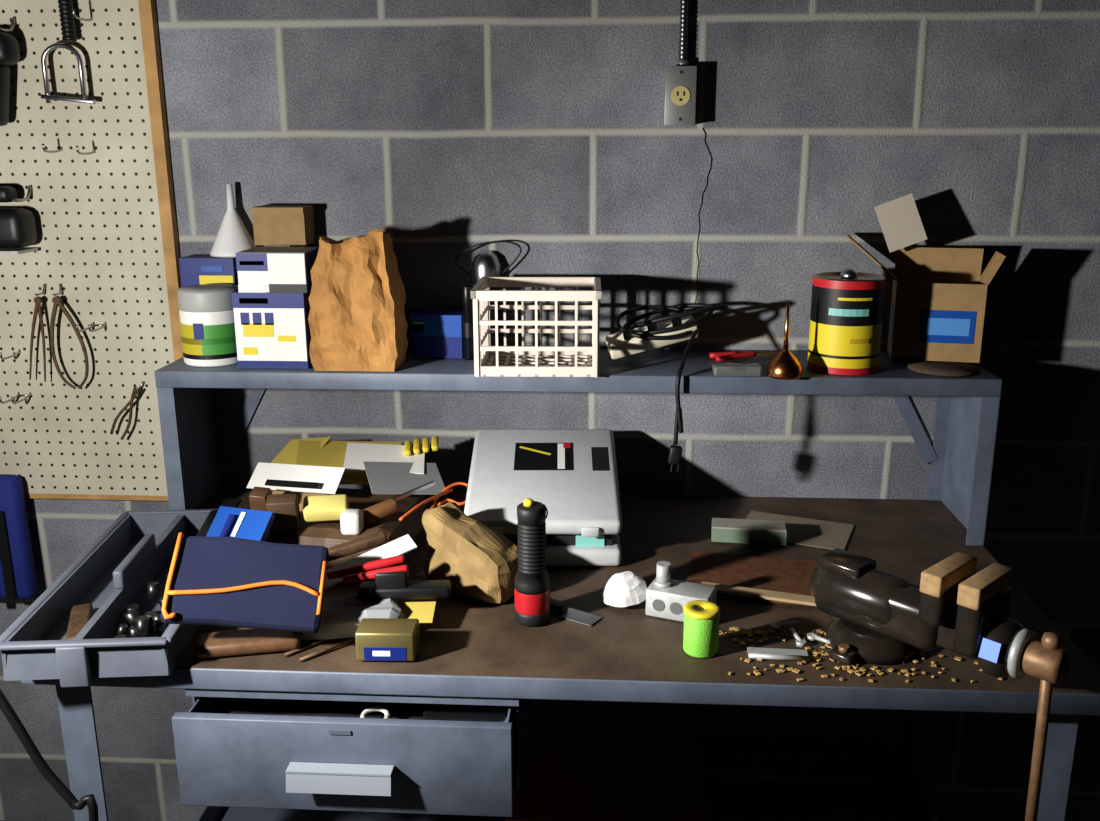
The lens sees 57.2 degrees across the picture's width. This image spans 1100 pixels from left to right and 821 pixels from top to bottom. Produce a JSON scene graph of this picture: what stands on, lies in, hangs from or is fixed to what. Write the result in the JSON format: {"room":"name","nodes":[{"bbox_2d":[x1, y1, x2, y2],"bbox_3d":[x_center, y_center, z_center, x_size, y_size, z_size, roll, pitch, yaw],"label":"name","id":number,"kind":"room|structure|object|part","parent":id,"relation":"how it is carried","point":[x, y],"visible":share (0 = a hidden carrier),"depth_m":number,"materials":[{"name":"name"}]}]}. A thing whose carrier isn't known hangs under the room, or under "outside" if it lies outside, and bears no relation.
{"room":"garage workshop","nodes":[
{"label":"garage workshop","id":0,"kind":"room"},
{"bbox_2d":[179,310,236,366],"bbox_3d":[-0.644,-0.145,1.931,0.115,0.103,0.115,1,15,4],"label":"label","id":1,"kind":"object","parent":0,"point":[208,339],"depth_m":1.88,"materials":[{"name":"multicoloured paper"}]},
{"bbox_2d":[0,0,1099,820],"bbox_3d":[0.052,-0.469,2.073,6.000,3.000,0.201,1,15,4],"label":"wall","id":2,"kind":"structure","parent":0,"point":[447,128],"depth_m":1.99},
{"bbox_2d":[0,0,182,500],"bbox_3d":[-1.381,-0.408,2.031,1.246,1.246,0.090,1,15,4],"label":"pegboard","id":3,"kind":"object","parent":2,"relation":"attached to","point":[101,202],"visible":1,"depth_m":2.05,"materials":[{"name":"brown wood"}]},
{"bbox_2d":[0,17,19,125],"bbox_3d":[-1.061,-0.648,1.929,0.100,0.201,0.077,1,15,4],"label":"drill","id":4,"kind":"object","parent":3,"relation":"hanging from","point":[9,46],"visible":1,"depth_m":1.92,"materials":[{"name":"black plastic"}]},
{"bbox_2d":[0,474,36,598],"bbox_3d":[-1.223,0.274,2.178,0.190,0.280,0.056,1,15,4],"label":"tool pouch","id":5,"kind":"object","parent":3,"relation":"hanging from","point":[17,569],"visible":1,"depth_m":2.16,"materials":[{"name":"blue fabric"}]},
{"bbox_2d":[0,185,37,253],"bbox_3d":[-1.111,-0.379,2.001,0.170,0.129,0.082,1,15,4],"label":"electric sander","id":6,"kind":"object","parent":3,"relation":"hanging from","point":[17,225],"visible":1,"depth_m":1.97,"materials":[{"name":"black plastic"}]},
{"bbox_3d":[-1.112,-0.361,1.999,0.170,0.075,0.070,1,15,4],"label":"motor","id":7,"kind":"part","parent":6,"relation":"part of","materials":[{"name":"black plastic"}]},
{"bbox_2d":[29,284,45,381],"bbox_3d":[-1.051,-0.157,2.070,0.053,0.201,0.029,-7,16,-25],"label":"divider","id":8,"kind":"object","parent":3,"relation":"hanging from","point":[37,310],"visible":1,"depth_m":2.06,"materials":[{"name":"metal"}]},
{"bbox_3d":[-1.058,-0.144,2.073,0.021,0.171,0.008,8,15,1],"label":"divider leg","id":9,"kind":"part","parent":8,"relation":"part of","materials":[{"name":"metal"}]},
{"bbox_3d":[-1.045,-0.142,2.073,0.021,0.171,0.008,8,15,1],"label":"divider leg","id":10,"kind":"part","parent":8,"relation":"part of","materials":[{"name":"metal"}]},
{"bbox_2d":[58,0,76,41],"bbox_3d":[-0.909,-0.793,1.893,0.028,0.190,0.046,-12,19,-38],"label":"spring","id":11,"kind":"object","parent":3,"relation":"hanging from","point":[67,20],"visible":0.98,"depth_m":1.91,"materials":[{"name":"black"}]},
{"bbox_2d":[41,41,95,103],"bbox_3d":[-0.927,-0.655,1.941,0.105,0.127,0.032,1,15,4],"label":"u-bolt","id":12,"kind":"object","parent":3,"relation":"hanging from","point":[47,96],"visible":0.96,"depth_m":1.93,"materials":[{"name":"silver metal"}]},
{"bbox_3d":[-0.928,-0.600,1.945,0.105,0.008,0.012,7,15,2],"label":"yoke plate","id":13,"kind":"part","parent":12,"relation":"part of","materials":[{"name":"silver metal"}]},
{"bbox_2d":[50,284,88,388],"bbox_3d":[-0.988,-0.149,2.067,0.070,0.216,0.035,8,17,27],"label":"caliper","id":14,"kind":"object","parent":3,"relation":"hanging from","point":[57,301],"visible":0.98,"depth_m":2.06,"materials":[{"name":"metal"}]},
{"bbox_3d":[-1.007,-0.134,2.073,0.041,0.188,0.009,-5,14,5],"label":"caliper leg","id":15,"kind":"part","parent":14,"relation":"part of","materials":[{"name":"metal"}]},
{"bbox_3d":[-1.388,0.180,2.223,1.222,0.012,0.019,1,15,4],"label":"mounting frame","id":16,"kind":"part","parent":3,"relation":"part of","materials":[{"name":"brown wood"}]},
{"bbox_2d":[110,381,143,439],"bbox_3d":[-0.883,0.003,2.104,0.078,0.123,0.027,-3,15,-10],"label":"pliers","id":17,"kind":"object","parent":3,"relation":"hanging from","point":[136,390],"visible":1,"depth_m":2.10,"materials":[{"name":"metal"}]},
{"bbox_3d":[-0.887,0.001,2.106,0.024,0.120,0.006,28,15,-4],"label":"plier arm","id":18,"kind":"part","parent":17,"relation":"part of","materials":[{"name":"metal"}]},
{"bbox_3d":[-0.878,0.006,2.106,0.024,0.120,0.006,28,15,-4],"label":"plier arm","id":19,"kind":"part","parent":17,"relation":"part of","materials":[{"name":"metal"}]},
{"bbox_3d":[-0.769,-0.410,2.027,0.024,1.244,0.021,1,15,4],"label":"mounting frame","id":20,"kind":"part","parent":3,"relation":"part of","materials":[{"name":"brown wood"}]},
{"bbox_2d":[664,0,696,125],"bbox_3d":[0.243,-0.834,1.836,0.058,0.609,0.048,1,15,4],"label":"electrical outlet","id":21,"kind":"object","parent":2,"relation":"attached to","point":[681,79],"visible":1,"depth_m":1.88,"materials":[{"name":"grey metal"}]},
{"bbox_2d":[671,86,689,105],"bbox_3d":[0.243,-0.586,1.880,0.035,0.035,0.004,1,15,4],"label":"receptacle","id":22,"kind":"object","parent":21,"relation":"attached to","point":[680,95],"depth_m":1.88,"materials":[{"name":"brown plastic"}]},
{"bbox_3d":[0.243,-0.586,1.881,0.058,0.106,0.003,1,15,4],"label":"plate","id":23,"kind":"part","parent":21,"relation":"part of","materials":[{"name":"grey metal"}]},
{"bbox_3d":[-0.067,1.537,0.536,6.000,0.100,4.200,1,15,4],"label":"floor","id":24,"kind":"structure","parent":0,"visible":0},
{"bbox_2d":[0,689,98,820],"bbox_3d":[-0.661,0.792,1.415,0.121,0.894,0.012,1,15,4],"label":"power cable","id":25,"kind":"object","parent":24,"relation":"on","point":[6,708],"visible":1,"depth_m":1.33,"materials":[{"name":"black rubber"}]},
{"bbox_2d":[21,303,1099,820],"bbox_3d":[0.023,0.492,1.785,1.530,1.287,0.848,1,15,4],"label":"workbench","id":26,"kind":"object","parent":24,"relation":"on","point":[332,735],"depth_m":1.53,"materials":[{"name":"grey paint"}]},
{"bbox_2d":[0,499,249,687],"bbox_3d":[-0.657,0.269,1.634,0.242,0.092,0.535,-1,15,-3],"label":"tray","id":27,"kind":"object","parent":26,"relation":"on","point":[100,618],"visible":0.7,"depth_m":1.52,"materials":[{"name":"grey metal"}]},
{"bbox_3d":[-0.601,0.226,1.754,0.032,0.032,0.130,1,33,4],"label":"hammer handle","id":28,"kind":"part","parent":27,"relation":"part of","materials":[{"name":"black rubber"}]},
{"bbox_2d":[177,284,237,366],"bbox_3d":[-0.644,-0.164,1.925,0.117,0.142,0.118,1,15,4],"label":"paint can","id":29,"kind":"object","parent":26,"relation":"on","point":[207,328],"visible":0.78,"depth_m":1.88,"materials":[{"name":"white plastic"}]},
{"bbox_3d":[-0.644,-0.214,1.913,0.115,0.039,0.115,1,15,4],"label":"lid","id":30,"kind":"part","parent":29,"relation":"part of","materials":[{"name":"grey"}]},
{"bbox_2d":[179,254,237,286],"bbox_3d":[-0.673,-0.218,2.045,0.108,0.187,0.082,1,15,4],"label":"cardboard box","id":31,"kind":"object","parent":26,"relation":"on","point":[195,269],"visible":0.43,"depth_m":1.99,"materials":[{"name":"blue cardboard"}]},
{"bbox_2d":[201,266,222,271],"bbox_3d":[-0.665,-0.279,1.986,0.043,0.011,0.001,1,15,4],"label":"print","id":32,"kind":"object","parent":31,"relation":"on","point":[203,268],"depth_m":1.99,"materials":[{"name":"blue"}]},
{"bbox_2d":[199,275,233,284],"bbox_3d":[-0.658,-0.257,1.992,0.068,0.019,0.001,1,15,4],"label":"print","id":33,"kind":"object","parent":31,"relation":"on","point":[203,279],"depth_m":1.99,"materials":[{"name":"yellow paper"}]},
{"bbox_2d":[210,184,255,257],"bbox_3d":[-0.632,-0.379,2.006,0.094,0.139,0.094,1,15,4],"label":"funnel","id":34,"kind":"object","parent":31,"relation":"on","point":[232,237],"visible":0.89,"depth_m":1.99,"materials":[{"name":"white plastic"}]},
{"bbox_2d":[231,290,312,368],"bbox_3d":[-0.512,-0.160,1.912,0.134,0.141,0.112,1,15,4],"label":"cardboard box","id":35,"kind":"object","parent":26,"relation":"on","point":[272,330],"visible":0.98,"depth_m":1.86,"materials":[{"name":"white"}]},
{"bbox_2d":[240,313,249,324],"bbox_3d":[-0.561,-0.169,1.855,0.016,0.022,0.001,1,15,4],"label":"print","id":36,"kind":"object","parent":35,"relation":"on","point":[244,317],"depth_m":1.86,"materials":[{"name":"blue"}]},
{"bbox_2d":[243,347,257,354],"bbox_3d":[-0.555,-0.110,1.871,0.027,0.014,0.001,1,15,4],"label":"print","id":37,"kind":"object","parent":35,"relation":"on","point":[246,350],"depth_m":1.87,"materials":[{"name":"yellow"}]},
{"bbox_2d":[239,298,267,303],"bbox_3d":[-0.542,-0.201,1.846,0.054,0.010,0.001,1,15,4],"label":"print","id":38,"kind":"object","parent":35,"relation":"on","point":[241,300],"depth_m":1.85,"materials":[{"name":"black"}]},
{"bbox_2d":[252,313,261,324],"bbox_3d":[-0.538,-0.168,1.854,0.016,0.022,0.001,1,15,4],"label":"print","id":39,"kind":"object","parent":35,"relation":"on","point":[256,317],"depth_m":1.85,"materials":[{"name":"blue"}]},
{"bbox_2d":[243,323,273,336],"bbox_3d":[-0.537,-0.148,1.859,0.058,0.025,0.001,1,15,4],"label":"print","id":40,"kind":"object","parent":35,"relation":"attached to","point":[249,329],"depth_m":1.86,"materials":[{"name":"yellow paper"}]},
{"bbox_2d":[231,293,303,307],"bbox_3d":[-0.515,-0.201,1.844,0.134,0.028,0.001,1,15,4],"label":"print","id":41,"kind":"object","parent":35,"relation":"attached to","point":[239,300],"depth_m":1.84,"materials":[{"name":"blue"}]},
{"bbox_2d":[264,313,273,324],"bbox_3d":[-0.515,-0.168,1.853,0.016,0.022,0.001,1,15,4],"label":"print","id":42,"kind":"object","parent":35,"relation":"on","point":[268,317],"depth_m":1.85,"materials":[{"name":"blue"}]},
{"bbox_2d":[233,308,306,360],"bbox_3d":[-0.515,-0.147,1.859,0.132,0.139,0.001,1,15,4],"label":"print","id":43,"kind":"object","parent":35,"relation":"attached to","point":[261,334],"depth_m":1.86,"materials":[{"name":"white paper"}]},
{"bbox_2d":[237,361,307,368],"bbox_3d":[-0.515,-0.085,1.874,0.134,0.014,0.001,1,15,4],"label":"print","id":44,"kind":"object","parent":35,"relation":"attached to","point":[241,364],"depth_m":1.87,"materials":[{"name":"blue"}]},
{"bbox_2d":[235,247,318,292],"bbox_3d":[-0.502,-0.265,1.889,0.127,0.072,0.117,1,15,4],"label":"cardboard box","id":45,"kind":"object","parent":35,"relation":"on","point":[259,269],"visible":0.95,"depth_m":1.84,"materials":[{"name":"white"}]},
{"bbox_2d":[235,253,267,270],"bbox_3d":[-0.541,-0.269,1.831,0.057,0.032,0.001,1,15,4],"label":"print","id":46,"kind":"object","parent":45,"relation":"on","point":[244,261],"depth_m":1.83,"materials":[{"name":"blue"}]},
{"bbox_2d":[240,261,263,264],"bbox_3d":[-0.541,-0.267,1.831,0.044,0.007,0.001,1,15,4],"label":"print","id":47,"kind":"object","parent":45,"relation":"on","point":[241,262],"depth_m":1.83,"materials":[{"name":"black paper"}]},
{"bbox_2d":[238,285,265,292],"bbox_3d":[-0.544,-0.223,1.843,0.051,0.014,0.001,1,15,4],"label":"print","id":48,"kind":"object","parent":45,"relation":"attached to","point":[241,288],"depth_m":1.84,"materials":[{"name":"white paper"}]},
{"bbox_2d":[238,253,305,291],"bbox_3d":[-0.506,-0.250,1.834,0.125,0.070,0.001,1,15,4],"label":"print","id":49,"kind":"object","parent":45,"relation":"attached to","point":[257,272],"depth_m":1.83,"materials":[{"name":"white paper"}]},
{"bbox_2d":[236,247,318,252],"bbox_3d":[-0.502,-0.299,1.881,0.126,0.001,0.114,1,15,4],"label":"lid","id":50,"kind":"object","parent":45,"relation":"on","point":[256,249],"depth_m":1.88,"materials":[{"name":"grey cardboard"}]},
{"bbox_2d":[250,205,315,244],"bbox_3d":[-0.525,-0.366,1.994,0.104,0.073,0.077,1,15,4],"label":"cardboard box","id":51,"kind":"object","parent":45,"relation":"on","point":[272,224],"visible":1,"depth_m":1.97,"materials":[{"name":"brown cardboard"}]},
{"bbox_2d":[269,284,306,292],"bbox_3d":[-0.477,-0.222,1.839,0.070,0.016,0.001,1,15,4],"label":"print","id":52,"kind":"object","parent":45,"relation":"attached to","point":[273,288],"depth_m":1.84,"materials":[{"name":"black"}]},
{"bbox_2d":[278,336,295,341],"bbox_3d":[-0.485,-0.132,1.860,0.033,0.011,0.001,1,15,4],"label":"print","id":53,"kind":"object","parent":35,"relation":"attached to","point":[280,338],"depth_m":1.86,"materials":[{"name":"yellow"}]},
{"bbox_2d":[193,436,467,661],"bbox_3d":[-0.355,0.202,1.733,0.428,0.154,0.660,1,15,4],"label":"pile","id":54,"kind":"object","parent":26,"relation":"on","point":[368,533],"visible":0.85,"depth_m":1.69,"materials":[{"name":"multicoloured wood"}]},
{"bbox_2d":[219,514,236,536],"bbox_3d":[-0.524,0.191,1.643,0.008,0.013,0.045,4,55,17],"label":"print","id":55,"kind":"object","parent":54,"relation":"attached to","point":[228,527],"depth_m":1.64,"materials":[{"name":"blue"}]},
{"bbox_2d":[231,512,245,536],"bbox_3d":[-0.507,0.189,1.651,0.008,0.013,0.045,4,55,17],"label":"print","id":56,"kind":"object","parent":54,"relation":"attached to","point":[242,515],"depth_m":1.65},
{"bbox_2d":[160,532,328,632],"bbox_3d":[-0.435,0.246,1.452,0.229,0.133,0.122,-3,15,-11],"label":"pouch","id":57,"kind":"object","parent":54,"relation":"on","point":[218,581],"visible":1,"depth_m":1.44,"materials":[{"name":"blue fabric"}]},
{"bbox_2d":[340,509,363,534],"bbox_3d":[-0.334,0.188,1.703,0.035,0.040,0.035,1,15,4],"label":"block","id":58,"kind":"object","parent":54,"relation":"on","point":[351,520],"depth_m":1.69,"materials":[{"name":"white ceramic"}]},
{"bbox_3d":[-0.284,0.241,1.558,0.120,0.012,0.014,-11,17,-10],"label":"red handle","id":59,"kind":"part","parent":54,"relation":"part of","materials":[{"name":"red plastic"}]},
{"bbox_3d":[-0.266,0.250,1.544,0.100,0.012,0.012,-10,15,-4],"label":"red handle","id":60,"kind":"part","parent":54,"relation":"part of","materials":[{"name":"red plastic"}]},
{"bbox_3d":[-0.306,0.180,1.735,0.100,0.028,0.028,-22,23,-26],"label":"screwdriver handle","id":61,"kind":"part","parent":54,"relation":"part of","materials":[{"name":"brown wood"}]},
{"bbox_3d":[-0.221,0.164,1.813,0.070,0.015,0.163,1,15,4],"label":"orange cord","id":62,"kind":"part","parent":54,"relation":"part of","materials":[{"name":"orange plastic"}]},
{"bbox_3d":[-0.184,0.164,1.869,0.079,0.044,0.080,1,15,4],"label":"orange cord","id":63,"kind":"part","parent":54,"relation":"part of","materials":[{"name":"orange plastic"}]},
{"bbox_3d":[-0.288,0.505,1.383,0.145,0.030,0.027,1,15,4],"label":"drawer pull","id":64,"kind":"part","parent":26,"relation":"part of","materials":[{"name":"silver metal"}]},
{"bbox_3d":[-0.271,0.429,1.644,0.472,0.140,0.520,1,15,4],"label":"drawer","id":65,"kind":"part","parent":26,"relation":"part of","materials":[{"name":"grey paint"}]},
{"bbox_2d":[308,229,407,371],"bbox_3d":[-0.355,-0.208,1.865,0.165,0.256,0.117,1,15,4],"label":"paper bag","id":66,"kind":"object","parent":26,"relation":"on","point":[357,321],"visible":1,"depth_m":1.82,"materials":[{"name":"brown paper"}]},
{"bbox_2d":[411,307,463,358],"bbox_3d":[-0.216,-0.155,1.998,0.098,0.084,0.102,1,15,4],"label":"cardboard box","id":67,"kind":"object","parent":26,"relation":"on","point":[436,332],"visible":0.91,"depth_m":1.95,"materials":[{"name":"blue cardboard"}]},
{"bbox_2d":[412,322,423,332],"bbox_3d":[-0.255,-0.160,1.947,0.023,0.021,0.001,1,15,4],"label":"print","id":68,"kind":"object","parent":67,"relation":"on","point":[417,327],"depth_m":1.95,"materials":[{"name":"green"}]},
{"bbox_2d":[411,337,461,358],"bbox_3d":[-0.219,-0.122,1.955,0.098,0.042,0.001,1,15,4],"label":"print","id":69,"kind":"object","parent":67,"relation":"attached to","point":[422,347],"depth_m":1.95,"materials":[{"name":"blue"}]},
{"bbox_2d":[411,324,461,334],"bbox_3d":[-0.219,-0.156,1.946,0.098,0.021,0.001,1,15,4],"label":"print","id":70,"kind":"object","parent":67,"relation":"on","point":[416,329],"depth_m":1.94,"materials":[{"name":"blue"}]},
{"bbox_2d":[411,307,462,315],"bbox_3d":[-0.216,-0.196,1.988,0.097,0.001,0.099,1,15,4],"label":"print","id":71,"kind":"object","parent":67,"relation":"on","point":[422,311],"depth_m":1.98,"materials":[{"name":"blue"}]},
{"bbox_3d":[-0.122,0.447,1.455,0.120,0.020,0.050,-1,15,-5],"label":"drawer steel","id":72,"kind":"part","parent":26,"relation":"part of","materials":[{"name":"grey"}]},
{"bbox_2d":[461,284,473,359],"bbox_3d":[-0.156,-0.170,1.934,0.026,0.144,0.026,1,15,4],"label":"flashlight","id":73,"kind":"object","parent":26,"relation":"on","point":[467,302],"visible":0.81,"depth_m":1.93,"materials":[{"name":"black metal"}]},
{"bbox_2d":[422,501,517,602],"bbox_3d":[-0.126,0.228,1.653,0.168,0.144,0.094,8,17,28],"label":"paper bag","id":74,"kind":"object","parent":26,"relation":"on","point":[479,562],"visible":0.87,"depth_m":1.62,"materials":[{"name":"beige paper"}]},
{"bbox_2d":[455,241,521,345],"bbox_3d":[-0.121,-0.231,2.023,0.125,0.218,0.058,7,16,25],"label":"lantern","id":75,"kind":"object","parent":26,"relation":"on","point":[485,263],"visible":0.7,"depth_m":1.99,"materials":[{"name":"black"}]},
{"bbox_2d":[514,498,549,626],"bbox_3d":[-0.028,0.229,1.541,0.055,0.198,0.055,1,15,4],"label":"flashlight","id":76,"kind":"object","parent":26,"relation":"on","point":[532,580],"visible":1,"depth_m":1.52,"materials":[{"name":"black plastic"}]},
{"bbox_2d":[470,277,601,376],"bbox_3d":[-0.021,-0.158,1.870,0.228,0.154,0.197,0,15,2],"label":"plastic crate","id":77,"kind":"object","parent":26,"relation":"on","point":[481,294],"visible":1,"depth_m":1.80,"materials":[{"name":"beige plastic"}]},
{"bbox_2d":[464,429,621,565],"bbox_3d":[-0.012,0.155,1.893,0.277,0.163,0.346,0,15,1],"label":"tool case","id":78,"kind":"object","parent":26,"relation":"on","point":[573,473],"visible":0.77,"depth_m":1.83,"materials":[{"name":"grey plastic"}]},
{"bbox_3d":[0.025,0.291,1.774,1.530,0.034,0.767,1,15,4],"label":"frame","id":79,"kind":"part","parent":26,"relation":"part of","materials":[{"name":"grey paint"}]},
{"bbox_2d":[217,777,920,820],"bbox_3d":[0.027,0.901,1.934,1.460,0.020,0.667,1,15,4],"label":"shelf","id":80,"kind":"object","parent":26,"relation":"attached to","point":[727,799],"depth_m":2.13,"materials":[{"name":"grey metal"}]},
{"bbox_2d":[550,599,601,625],"bbox_3d":[0.019,0.312,1.591,0.127,0.012,0.035,9,17,32],"label":"knife","id":81,"kind":"object","parent":26,"relation":"on","point":[571,614],"visible":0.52,"depth_m":1.58,"materials":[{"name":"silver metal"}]},
{"bbox_3d":[-0.005,0.308,1.606,0.070,0.012,0.018,9,17,32],"label":"handle","id":82,"kind":"part","parent":81,"relation":"part of","materials":[{"name":"black rubber"}]},
{"bbox_3d":[0.047,0.322,1.574,0.060,0.001,0.035,9,17,32],"label":"blade","id":83,"kind":"part","parent":81,"relation":"part of","materials":[{"name":"silver metal"}]},
{"bbox_2d":[602,571,646,606],"bbox_3d":[0.120,0.280,1.614,0.074,0.047,0.064,-2,15,-8],"label":"mask","id":84,"kind":"object","parent":26,"relation":"on","point":[627,588],"visible":0.98,"depth_m":1.59,"materials":[{"name":"white fabric"}]},
{"bbox_2d":[623,328,633,339],"bbox_3d":[0.145,-0.141,1.877,0.018,0.022,0.002,-15,40,-1],"label":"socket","id":85,"kind":"object","parent":26,"relation":"attached to","point":[627,334],"depth_m":1.87,"materials":[{"name":"plastic"}]},
{"bbox_2d":[647,323,656,330],"bbox_3d":[0.190,-0.151,1.871,0.018,0.022,0.002,-15,40,-1],"label":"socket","id":86,"kind":"object","parent":26,"relation":"attached to","point":[653,326],"depth_m":1.87,"materials":[{"name":"black plastic"}]},
{"bbox_3d":[0.212,-0.058,1.915,0.191,0.290,0.195,11,18,35],"label":"power strip","id":87,"kind":"part","parent":26,"relation":"part of","materials":[{"name":"plastic"}]},
{"bbox_2d":[672,317,681,325],"bbox_3d":[0.235,-0.161,1.865,0.018,0.022,0.002,-15,40,-1],"label":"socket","id":88,"kind":"object","parent":26,"relation":"attached to","point":[677,321],"depth_m":1.86,"materials":[{"name":"black plastic"}]},
{"bbox_2d":[645,561,716,621],"bbox_3d":[0.205,0.281,1.573,0.100,0.080,0.056,6,16,23],"label":"junction box","id":89,"kind":"object","parent":26,"relation":"on","point":[666,598],"visible":0.75,"depth_m":1.56,"materials":[{"name":"metal"}]},
{"bbox_2d":[683,600,719,657],"bbox_3d":[0.219,0.316,1.461,0.052,0.068,0.052,1,15,4],"label":"spool","id":90,"kind":"object","parent":26,"relation":"on","point":[701,617],"visible":1,"depth_m":1.44,"materials":[{"name":"green plastic"}]},
{"bbox_2d":[712,362,761,376],"bbox_3d":[0.334,-0.074,1.804,0.086,0.021,0.032,1,15,4],"label":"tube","id":91,"kind":"object","parent":26,"relation":"on","point":[729,368],"visible":1,"depth_m":1.79,"materials":[{"name":"grey plastic"}]},
{"bbox_2d":[709,351,779,361],"bbox_3d":[0.379,-0.107,1.945,0.141,0.012,0.043,-4,15,-14],"label":"pliers","id":92,"kind":"object","parent":26,"relation":"on","point":[719,356],"visible":0.89,"depth_m":1.94,"materials":[{"name":"red plastic"}]},
{"bbox_3d":[0.353,-0.107,1.949,0.092,0.012,0.023,-4,15,-14],"label":"handle","id":93,"kind":"part","parent":92,"relation":"part of","materials":[{"name":"red plastic"}]},
{"bbox_3d":[0.357,-0.104,1.934,0.092,0.012,0.031,-4,15,-14],"label":"handle","id":94,"kind":"part","parent":92,"relation":"part of","materials":[{"name":"red plastic"}]},
{"bbox_2d":[711,518,786,545],"bbox_3d":[0.368,0.224,1.874,0.135,0.029,0.050,2,15,8],"label":"block","id":95,"kind":"object","parent":26,"relation":"on","point":[748,531],"visible":1,"depth_m":1.85,"materials":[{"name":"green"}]},
{"bbox_2d":[686,551,817,606],"bbox_3d":[0.374,0.285,1.706,0.279,0.003,0.180,3,15,12],"label":"wooden board","id":96,"kind":"object","parent":26,"relation":"on","point":[793,576],"visible":0.5,"depth_m":1.73,"materials":[{"name":"brown wood"}]},
{"bbox_2d":[701,582,815,605],"bbox_3d":[0.370,0.299,1.623,0.257,0.005,0.025,5,15,18],"label":"stick","id":97,"kind":"object","parent":96,"relation":"on","point":[721,588],"visible":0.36,"depth_m":1.63,"materials":[{"name":"brown wood"}]},
{"bbox_3d":[0.328,0.349,1.452,0.085,0.008,0.032,1,15,6],"label":"door hinge","id":98,"kind":"part","parent":26,"relation":"part of","materials":[{"name":"silver metal"}]},
{"bbox_2d":[766,300,802,379],"bbox_3d":[0.416,-0.127,1.779,0.063,0.136,0.063,1,15,4],"label":"can","id":99,"kind":"object","parent":26,"relation":"on","point":[783,366],"visible":1,"depth_m":1.77,"materials":[{"name":"orange metal"}]},
{"bbox_3d":[0.416,-0.153,1.772,0.008,0.082,0.008,1,15,4],"label":"spout","id":100,"kind":"part","parent":99,"relation":"part of","materials":[{"name":"orange metal"}]},
{"bbox_2d":[746,511,853,549],"bbox_3d":[0.467,0.228,1.926,0.200,0.001,0.140,6,16,23],"label":"sheet","id":101,"kind":"object","parent":26,"relation":"on","point":[800,531],"visible":0.64,"depth_m":1.92,"materials":[{"name":"beige"}]},
{"bbox_2d":[770,618,836,647],"bbox_3d":[0.406,0.333,1.510,0.134,0.008,0.083,-3,15,-10],"label":"bolts","id":102,"kind":"object","parent":26,"relation":"on","point":[774,626],"visible":0.59,"depth_m":1.50,"materials":[{"name":"metal"}]},
{"bbox_2d":[807,268,885,374],"bbox_3d":[0.539,-0.167,1.839,0.127,0.182,0.128,1,15,4],"label":"can","id":103,"kind":"object","parent":26,"relation":"on","point":[847,306],"visible":1,"depth_m":1.79,"materials":[{"name":"yellow metal"}]},
{"bbox_2d":[719,627,1001,681],"bbox_3d":[0.420,0.351,1.454,0.446,0.002,0.158,1,15,4],"label":"chips","id":104,"kind":"object","parent":26,"relation":"on","point":[921,654],"visible":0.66,"depth_m":1.44,"materials":[{"name":"brown wood"}]},
{"bbox_2d":[846,193,1005,362],"bbox_3d":[0.696,-0.253,1.898,0.276,0.305,0.090,3,15,13],"label":"cardboard box","id":105,"kind":"object","parent":26,"relation":"on","point":[939,298],"visible":1,"depth_m":1.88,"materials":[{"name":"brown cardboard"}]},
{"bbox_2d":[810,548,1070,820],"bbox_3d":[0.532,0.408,1.442,0.178,0.418,0.361,-13,20,-41],"label":"bench vise","id":106,"kind":"object","parent":26,"relation":"on","point":[883,618],"visible":1,"depth_m":1.36,"materials":[{"name":"black enamel"},{"name":"wood"},{"name":"galvanised steel"}]},
{"bbox_3d":[0.642,0.295,1.293,0.023,0.024,0.024,-13,20,-41],"label":"handle knob","id":107,"kind":"part","parent":106,"relation":"part of","materials":[{"name":"metal"}]},
{"bbox_2d":[908,360,979,376],"bbox_3d":[0.720,-0.078,1.846,0.124,0.005,0.124,1,15,4],"label":"wheel","id":108,"kind":"object","parent":26,"relation":"on","point":[937,368],"visible":1,"depth_m":1.83,"materials":[{"name":"brown wood"}]}
]}

